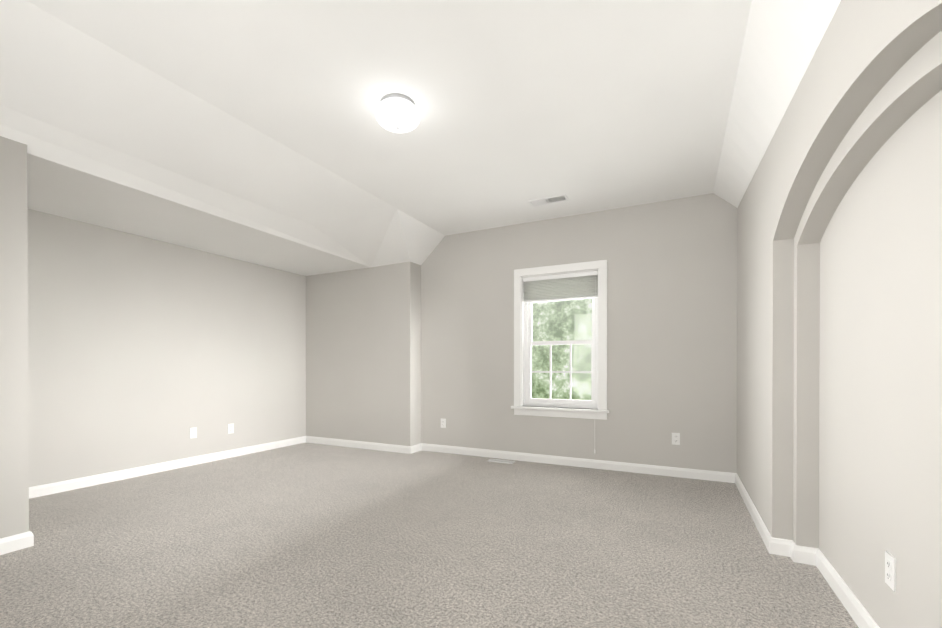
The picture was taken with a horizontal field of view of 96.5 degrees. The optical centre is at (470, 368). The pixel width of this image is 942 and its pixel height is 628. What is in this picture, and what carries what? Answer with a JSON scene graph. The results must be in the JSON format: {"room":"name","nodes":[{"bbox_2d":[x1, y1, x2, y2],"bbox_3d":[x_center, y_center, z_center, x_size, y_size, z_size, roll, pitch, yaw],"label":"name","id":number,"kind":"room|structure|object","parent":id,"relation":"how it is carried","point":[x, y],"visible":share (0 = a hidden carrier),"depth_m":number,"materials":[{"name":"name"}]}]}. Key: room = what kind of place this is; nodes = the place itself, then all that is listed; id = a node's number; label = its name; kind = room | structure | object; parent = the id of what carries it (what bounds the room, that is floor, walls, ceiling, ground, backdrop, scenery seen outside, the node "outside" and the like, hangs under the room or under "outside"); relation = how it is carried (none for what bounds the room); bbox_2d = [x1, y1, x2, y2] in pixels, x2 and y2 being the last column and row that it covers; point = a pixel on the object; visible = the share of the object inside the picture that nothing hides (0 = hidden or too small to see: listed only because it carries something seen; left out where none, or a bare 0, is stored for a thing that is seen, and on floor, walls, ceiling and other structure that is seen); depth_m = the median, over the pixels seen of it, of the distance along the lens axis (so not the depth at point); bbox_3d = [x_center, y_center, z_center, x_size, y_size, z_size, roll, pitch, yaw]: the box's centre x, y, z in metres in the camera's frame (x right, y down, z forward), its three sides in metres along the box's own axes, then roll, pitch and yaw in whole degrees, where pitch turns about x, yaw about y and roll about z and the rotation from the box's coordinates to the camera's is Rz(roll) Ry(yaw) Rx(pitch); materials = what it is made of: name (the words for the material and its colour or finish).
{"room":"empty bonus room","nodes":[
{"label":"empty bonus room","id":0,"kind":"room"},
{"bbox_2d":[0,136,28,537],"bbox_3d":[-3.824,-0.418,1.660,1.285,3.000,2.590,0,0,26],"label":"wall","id":1,"kind":"structure","parent":0,"point":[14,474],"depth_m":2.48,"materials":[{"name":"grey paint"}]},
{"bbox_2d":[0,531,33,554],"bbox_3d":[-3.198,1.036,1.466,0.016,0.092,2.426,0,0,26],"label":"baseboard","id":2,"kind":"structure","parent":1,"relation":"attached to","point":[20,541],"depth_m":2.48,"materials":[{"name":"white wood"}]},
{"bbox_2d":[28,209,305,486],"bbox_3d":[-3.742,-0.426,3.449,0.150,3.000,5.870,0,0,26],"label":"wall","id":3,"kind":"structure","parent":0,"point":[143,351],"depth_m":4.25,"materials":[{"name":"grey paint"}]},
{"bbox_2d":[29,436,303,498],"bbox_3d":[-3.095,1.023,4.579,0.016,0.092,3.280,0,0,26],"label":"baseboard","id":4,"kind":"structure","parent":3,"relation":"attached to","point":[67,485],"depth_m":4.24,"materials":[{"name":"white wood"}]},
{"bbox_2d":[190,427,196,438],"bbox_3d":[-3.067,0.713,4.643,0.009,0.116,0.072,0,0,26],"label":"outlet","id":5,"kind":"object","parent":3,"relation":"attached to","point":[193,432],"visible":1,"depth_m":4.64,"materials":[{"name":"white plastic"}]},
{"bbox_2d":[228,423,233,433],"bbox_3d":[-2.875,0.721,5.033,0.009,0.116,0.072,0,0,26],"label":"outlet","id":6,"kind":"object","parent":3,"relation":"attached to","point":[230,428],"visible":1,"depth_m":5.03,"materials":[{"name":"white plastic"}]},
{"bbox_2d":[27,153,370,275],"bbox_3d":[-3.166,-1.365,3.160,1.435,0.100,5.870,0,0,26],"label":"ceiling","id":7,"kind":"structure","parent":0,"point":[56,189],"depth_m":3.75,"materials":[{"name":"white paint"}]},
{"bbox_2d":[306,262,420,445],"bbox_3d":[-1.547,-0.436,5.859,1.955,3.000,0.395,0,0,26],"label":"wall","id":8,"kind":"structure","parent":0,"point":[363,354],"depth_m":5.56,"materials":[{"name":"grey paint"}]},
{"bbox_2d":[304,436,411,453],"bbox_3d":[-1.550,1.018,5.638,1.791,0.092,0.016,0,0,26],"label":"baseboard","id":9,"kind":"structure","parent":8,"relation":"attached to","point":[309,439],"depth_m":5.59,"materials":[{"name":"white wood"}]},
{"bbox_2d":[0,0,840,266],"bbox_3d":[-1.227,-1.325,2.423,5.567,0.873,6.266,0,0,26],"label":"ceiling","id":10,"kind":"structure","parent":0,"point":[258,115],"depth_m":2.54,"materials":[{"name":"white paint"}]},
{"bbox_2d":[375,93,419,132],"bbox_3d":[-0.461,-1.584,2.648,0.280,0.158,0.280,0,0,26],"label":"dome ceiling light","id":11,"kind":"object","parent":10,"relation":"attached to","point":[394,112],"visible":1,"depth_m":2.57,"materials":[{"name":"white glass"}]},
{"bbox_2d":[527,194,568,206],"bbox_3d":[0.767,-1.665,4.176,0.380,0.008,0.160,0,0,26],"label":"ceiling vent","id":12,"kind":"object","parent":10,"relation":"in","point":[549,200],"visible":1,"depth_m":4.17,"materials":[{"name":"white metal"}]},
{"bbox_2d":[397,209,444,264],"bbox_3d":[-0.710,-1.540,5.012,0.429,0.413,1.165,0,0,26],"label":"ceiling","id":13,"kind":"structure","parent":0,"point":[422,241],"depth_m":5.04,"materials":[{"name":"white paint"}]},
{"bbox_2d":[0,442,858,627],"bbox_3d":[-1.121,1.138,2.383,5.800,0.120,6.265,0,0,26],"label":"floor","id":14,"kind":"structure","parent":0,"point":[307,535],"depth_m":2.46,"materials":[{"name":"carpet"}]},
{"bbox_2d":[488,459,514,463],"bbox_3d":[0.347,1.062,4.805,0.300,0.012,0.100,0,0,26],"label":"air vent register","id":15,"kind":"object","parent":14,"relation":"on","point":[501,461],"visible":1,"depth_m":4.79,"materials":[{"name":"white metal"}]},
{"bbox_2d":[421,193,737,472],"bbox_3d":[1.108,-0.431,4.686,3.845,3.000,0.150,0,0,26],"label":"wall","id":16,"kind":"structure","parent":0,"point":[671,316],"depth_m":4.38,"materials":[{"name":"grey paint"}]},
{"bbox_2d":[441,418,445,427],"bbox_3d":[-0.353,0.695,5.322,0.072,0.116,0.009,0,0,26],"label":"electrical outlet","id":17,"kind":"object","parent":16,"relation":"attached to","point":[443,423],"visible":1,"depth_m":5.32,"materials":[{"name":"white plastic"}]},
{"bbox_2d":[511,260,609,419],"bbox_3d":[0.982,-0.302,4.690,1.090,1.687,0.155,0,0,26],"label":"window frame","id":18,"kind":"structure","parent":16,"relation":"attached to","point":[601,411],"depth_m":4.63,"materials":[{"name":"white wood"}]},
{"bbox_2d":[523,271,597,302],"bbox_3d":[0.987,-0.903,4.698,0.838,0.286,0.046,0,0,26],"label":"window shade","id":19,"kind":"object","parent":16,"relation":"attached to","point":[571,286],"visible":0.92,"depth_m":4.68,"materials":[{"name":"white fabric"}]},
{"bbox_2d":[594,279,595,453],"bbox_3d":[1.315,-0.056,4.451,0.014,1.920,0.054,0,0,26],"label":"shade cord","id":20,"kind":"object","parent":19,"relation":"hanging from","point":[595,344],"visible":0.98,"depth_m":4.47,"materials":[{"name":"white fabric"}]},
{"bbox_2d":[524,298,597,408],"bbox_3d":[1.015,-0.305,4.756,0.846,1.487,0.067,0,0,26],"label":"window","id":21,"kind":"structure","parent":16,"relation":"in","point":[529,400],"depth_m":4.76,"materials":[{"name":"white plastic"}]},
{"bbox_2d":[420,443,731,482],"bbox_3d":[0.913,1.023,4.695,3.495,0.092,0.016,0,0,26],"label":"baseboard","id":22,"kind":"structure","parent":16,"relation":"attached to","point":[548,459],"depth_m":4.51,"materials":[{"name":"white wood"}]},
{"bbox_2d":[672,433,679,444],"bbox_3d":[2.023,0.696,4.150,0.072,0.116,0.009,0,0,26],"label":"electrical outlet","id":23,"kind":"object","parent":16,"relation":"attached to","point":[675,438],"visible":1,"depth_m":4.15,"materials":[{"name":"white plastic"}]},
{"bbox_2d":[737,0,941,627],"bbox_3d":[1.323,-0.416,1.171,0.350,3.000,6.265,0,0,26],"label":"wall","id":24,"kind":"structure","parent":0,"point":[880,433],"depth_m":1.71,"materials":[{"name":"grey paint"}]},
{"bbox_2d":[732,473,779,554],"bbox_3d":[2.109,1.029,3.174,0.026,0.092,1.636,0,0,26],"label":"baseboard","id":25,"kind":"structure","parent":24,"relation":"attached to","point":[772,544],"depth_m":2.79,"materials":[{"name":"white wood"}]},
{"bbox_2d":[804,546,879,627],"bbox_3d":[1.518,1.036,1.562,0.040,0.092,1.670,0,0,26],"label":"baseboard","id":26,"kind":"structure","parent":24,"relation":"attached to","point":[860,615],"depth_m":1.95,"materials":[{"name":"white wood"}]},
{"bbox_2d":[885,551,895,591],"bbox_3d":[1.516,0.732,1.521,0.009,0.116,0.072,0,0,26],"label":"outlet","id":27,"kind":"object","parent":24,"relation":"attached to","point":[890,570],"visible":1,"depth_m":1.51,"materials":[{"name":"white plastic"}]},
{"label":"outside","id":28,"kind":"structure","parent":0,"visible":0},
{"bbox_2d":[532,298,591,399],"bbox_3d":[2.064,-0.440,6.584,9.000,7.000,0.001,0,0,26],"label":"window glass","id":29,"kind":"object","parent":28,"point":[564,330],"depth_m":6.87,"materials":[{"name":"clear glass"}]}
]}

